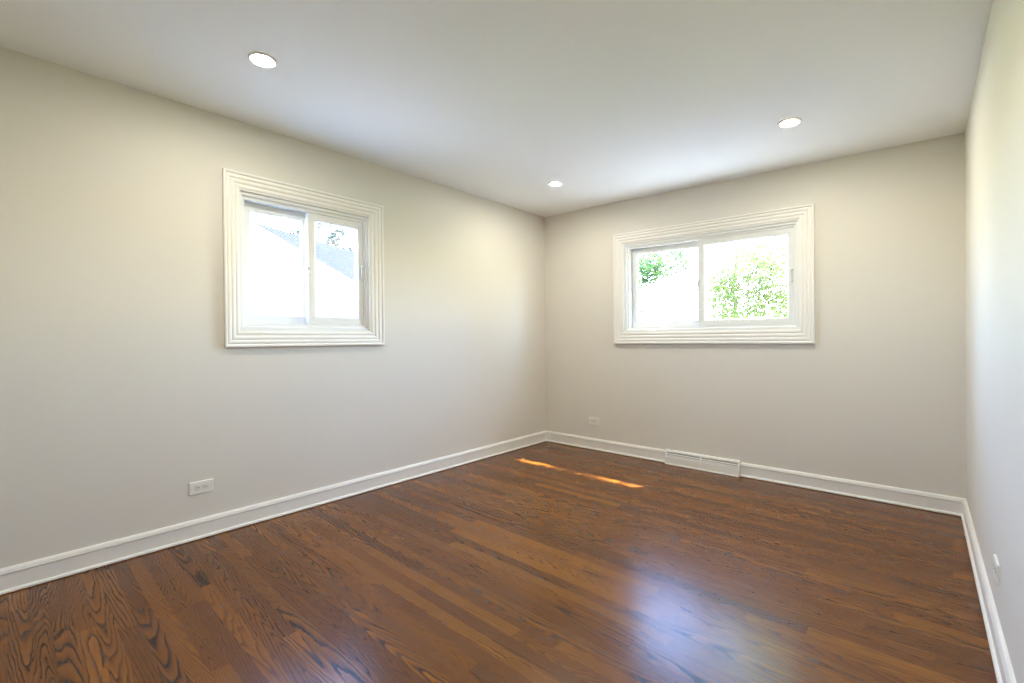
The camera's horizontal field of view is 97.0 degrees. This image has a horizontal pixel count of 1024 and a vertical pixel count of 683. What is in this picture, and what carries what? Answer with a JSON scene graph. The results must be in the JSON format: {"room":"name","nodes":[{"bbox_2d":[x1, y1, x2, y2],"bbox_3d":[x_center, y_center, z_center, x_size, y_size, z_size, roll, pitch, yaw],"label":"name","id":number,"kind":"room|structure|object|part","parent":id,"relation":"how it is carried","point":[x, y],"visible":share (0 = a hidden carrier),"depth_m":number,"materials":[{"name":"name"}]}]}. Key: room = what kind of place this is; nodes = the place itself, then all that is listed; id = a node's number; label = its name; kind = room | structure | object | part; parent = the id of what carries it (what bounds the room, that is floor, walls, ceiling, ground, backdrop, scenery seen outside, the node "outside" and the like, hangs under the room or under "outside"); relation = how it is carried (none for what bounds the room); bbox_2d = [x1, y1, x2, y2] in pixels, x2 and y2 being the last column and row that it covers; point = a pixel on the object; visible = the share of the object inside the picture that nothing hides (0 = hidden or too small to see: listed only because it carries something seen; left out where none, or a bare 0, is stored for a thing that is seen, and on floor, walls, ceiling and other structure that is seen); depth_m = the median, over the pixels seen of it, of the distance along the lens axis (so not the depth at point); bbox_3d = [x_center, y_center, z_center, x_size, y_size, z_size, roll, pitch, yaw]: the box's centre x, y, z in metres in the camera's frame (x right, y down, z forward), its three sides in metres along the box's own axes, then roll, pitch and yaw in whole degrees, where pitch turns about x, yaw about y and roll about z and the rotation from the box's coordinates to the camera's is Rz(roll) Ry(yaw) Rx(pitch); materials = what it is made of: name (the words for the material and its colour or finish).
{"room":"empty bedroom","nodes":[
{"label":"empty bedroom","id":0,"kind":"room"},
{"bbox_2d":[0,46,545,568],"bbox_3d":[-1.394,-0.210,3.115,0.160,2.740,5.060,0,0,42],"label":"wall","id":1,"kind":"structure","parent":0,"point":[121,390],"depth_m":2.52,"materials":[{"name":"beige paint"}]},
{"bbox_2d":[189,478,212,495],"bbox_3d":[-1.766,0.828,2.574,0.008,0.071,0.117,0,0,42],"label":"wall outlet","id":2,"kind":"object","parent":1,"relation":"attached to","point":[203,486],"visible":1,"depth_m":2.57,"materials":[{"name":"plastic"}]},
{"bbox_2d":[194,483,207,490],"bbox_3d":[-1.766,0.828,2.574,0.007,0.033,0.066,0,0,42],"label":"receptacle","id":3,"kind":"object","parent":2,"relation":"attached to","point":[197,486],"depth_m":2.57,"materials":[{"name":"plastic"}]},
{"bbox_2d":[0,431,546,594],"bbox_3d":[-1.261,1.052,3.119,0.024,0.113,4.900,0,0,42],"label":"baseboard","id":4,"kind":"structure","parent":1,"relation":"attached to","point":[13,578],"depth_m":2.62,"materials":[{"name":"white paint"}]},
{"bbox_2d":[222,168,384,346],"bbox_3d":[-1.389,-0.494,3.093,0.180,1.048,1.059,0,0,42],"label":"window","id":5,"kind":"structure","parent":1,"relation":"in","point":[242,328],"depth_m":3.02,"materials":[{"name":"white paint"}]},
{"bbox_3d":[-1.540,-0.493,2.974,0.035,0.755,0.429,0,0,42],"label":"sash","id":6,"kind":"part","parent":5,"relation":"part of","materials":[{"name":"white plastic"}]},
{"bbox_3d":[-1.409,-0.494,3.096,0.146,0.840,0.854,0,0,42],"label":"frame","id":7,"kind":"part","parent":5,"relation":"part of","materials":[{"name":"white plastic"}]},
{"bbox_3d":[-1.254,-0.496,3.217,0.038,0.755,0.405,0,0,42],"label":"sash","id":8,"kind":"part","parent":5,"relation":"part of","materials":[{"name":"white plastic"}]},
{"bbox_3d":[-1.106,-0.502,3.343,0.016,0.104,0.016,0,0,42],"label":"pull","id":9,"kind":"part","parent":5,"relation":"part of","materials":[{"name":"plastic"}]},
{"bbox_2d":[0,0,992,216],"bbox_3d":[-0.090,-1.418,2.027,3.562,0.356,5.220,0,0,42],"label":"ceiling","id":10,"kind":"structure","parent":0,"point":[500,101],"depth_m":2.19,"materials":[{"name":"paint"}]},
{"bbox_2d":[248,51,276,67],"bbox_3d":[-1.151,-1.299,2.092,0.118,0.011,0.118,2,2,42],"label":"recessed light","id":11,"kind":"object","parent":10,"relation":"in","point":[261,59],"visible":1,"depth_m":2.08,"materials":[{"name":"white plastic"}]},
{"bbox_2d":[548,181,561,186],"bbox_3d":[0.365,-1.322,3.802,0.118,0.011,0.118,2,2,42],"label":"recessed light","id":12,"kind":"object","parent":10,"relation":"in","point":[553,183],"visible":1,"depth_m":3.79,"materials":[{"name":"white plastic"}]},
{"bbox_2d":[778,117,801,127],"bbox_3d":[1.625,-1.280,2.650,0.118,0.011,0.118,2,2,42],"label":"recessed light","id":13,"kind":"object","parent":10,"relation":"in","point":[789,122],"visible":1,"depth_m":2.64,"materials":[{"name":"white plastic"}]},
{"bbox_2d":[0,441,996,682],"bbox_3d":[-0.066,1.163,2.041,3.562,0.120,5.220,0,0,42],"label":"floor","id":14,"kind":"structure","parent":0,"point":[544,562],"depth_m":1.99,"materials":[{"name":"brown wood"}]},
{"bbox_2d":[544,132,965,497],"bbox_3d":[1.618,-0.242,3.910,3.562,2.740,0.160,0,0,42],"label":"wall","id":15,"kind":"structure","parent":0,"point":[879,394],"depth_m":3.24,"materials":[{"name":"beige paint"}]},
{"bbox_2d":[589,417,598,424],"bbox_3d":[0.817,0.797,4.535,0.117,0.071,0.008,0,0,42],"label":"wall outlet","id":16,"kind":"object","parent":15,"relation":"attached to","point":[595,421],"visible":1,"depth_m":4.53,"materials":[{"name":"plastic"}]},
{"bbox_2d":[665,449,740,476],"bbox_3d":[1.589,1.012,3.812,0.609,0.132,0.048,0,0,42],"label":"air vent","id":17,"kind":"object","parent":15,"relation":"in","point":[730,467],"visible":1,"depth_m":3.79,"materials":[{"name":"metal"}]},
{"bbox_3d":[1.596,0.965,3.821,0.609,0.020,0.024,0,0,42],"label":"rail","id":18,"kind":"part","parent":17,"relation":"part of","materials":[{"name":"metal"}]},
{"bbox_2d":[613,204,814,343],"bbox_3d":[1.632,-0.504,3.868,1.622,1.043,0.180,0,0,42],"label":"window","id":19,"kind":"structure","parent":15,"relation":"in","point":[798,327],"depth_m":3.73,"materials":[{"name":"white paint"}]},
{"bbox_3d":[1.412,-0.502,4.110,0.679,0.744,0.035,0,0,42],"label":"sash","id":20,"kind":"part","parent":19,"relation":"part of","materials":[{"name":"white plastic"}]},
{"bbox_3d":[1.644,-0.509,3.879,1.415,0.824,0.146,0,0,42],"label":"frame","id":21,"kind":"part","parent":19,"relation":"part of","materials":[{"name":"white plastic"}]},
{"bbox_3d":[1.858,-0.497,3.639,0.704,0.734,0.038,0,0,42],"label":"sash","id":22,"kind":"part","parent":19,"relation":"part of","materials":[{"name":"white plastic"}]},
{"bbox_2d":[546,431,965,516],"bbox_3d":[1.567,1.023,3.849,3.242,0.113,0.024,0,0,42],"label":"baseboard","id":23,"kind":"structure","parent":15,"relation":"attached to","point":[933,502],"depth_m":3.27,"materials":[{"name":"white paint"}]},
{"bbox_2d":[965,0,1023,682],"bbox_3d":[1.129,-0.221,0.833,0.160,2.740,5.060,0,0,42],"label":"wall","id":24,"kind":"structure","parent":0,"point":[994,130],"depth_m":1.57,"materials":[{"name":"beige paint"}]},
{"bbox_2d":[961,499,1016,682],"bbox_3d":[1.126,1.042,0.961,0.024,0.113,4.900,0,0,42],"label":"baseboard","id":25,"kind":"structure","parent":24,"relation":"attached to","point":[1004,672],"depth_m":1.73,"materials":[{"name":"white paint"}]},
{"bbox_3d":[1.122,1.086,0.965,0.012,0.014,4.900,0,0,42],"label":"shoe moulding","id":26,"kind":"part","parent":25,"relation":"part of","materials":[{"name":"white paint"}]},
{"bbox_2d":[993,554,999,586],"bbox_3d":[1.730,0.815,1.617,0.008,0.071,0.117,0,0,42],"label":"wall outlet","id":27,"kind":"object","parent":24,"relation":"attached to","point":[996,567],"visible":1,"depth_m":1.59,"materials":[{"name":"plastic"}]},
{"label":"outside","id":28,"kind":"structure","parent":0,"visible":0},
{"label":"ground","id":29,"kind":"structure","parent":28,"visible":0},
{"bbox_2d":[251,222,354,316],"bbox_3d":[-3.739,-0.416,13.034,6.800,3.892,9.280,0,0,16],"label":"house","id":30,"kind":"structure","parent":29,"relation":"on","point":[275,253],"depth_m":8.66,"materials":[{"name":"white"}]},
{"bbox_2d":[290,221,353,251],"bbox_3d":[-8.367,-2.248,21.484,3.746,7.668,5.850,0,0,42],"label":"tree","id":31,"kind":"object","parent":29,"relation":"on","point":[333,233],"visible":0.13,"depth_m":21.34,"materials":[{"name":"green plant"}]},
{"bbox_2d":[638,248,697,321],"bbox_3d":[3.462,-1.117,13.731,2.444,5.265,4.677,-1,0,-23],"label":"tree","id":32,"kind":"object","parent":29,"relation":"on","point":[648,266],"visible":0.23,"depth_m":12.72,"materials":[{"name":"green plant"}]},
{"bbox_2d":[682,235,787,318],"bbox_3d":[7.526,-1.208,13.483,2.836,5.371,4.839,-1,0,-41],"label":"tree","id":33,"kind":"object","parent":29,"relation":"on","point":[769,261],"visible":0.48,"depth_m":13.32,"materials":[{"name":"green plant"}]},
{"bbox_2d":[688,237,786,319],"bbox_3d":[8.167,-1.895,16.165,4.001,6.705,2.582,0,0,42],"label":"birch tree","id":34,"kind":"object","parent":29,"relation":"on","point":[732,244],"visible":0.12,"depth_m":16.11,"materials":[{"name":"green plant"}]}
]}

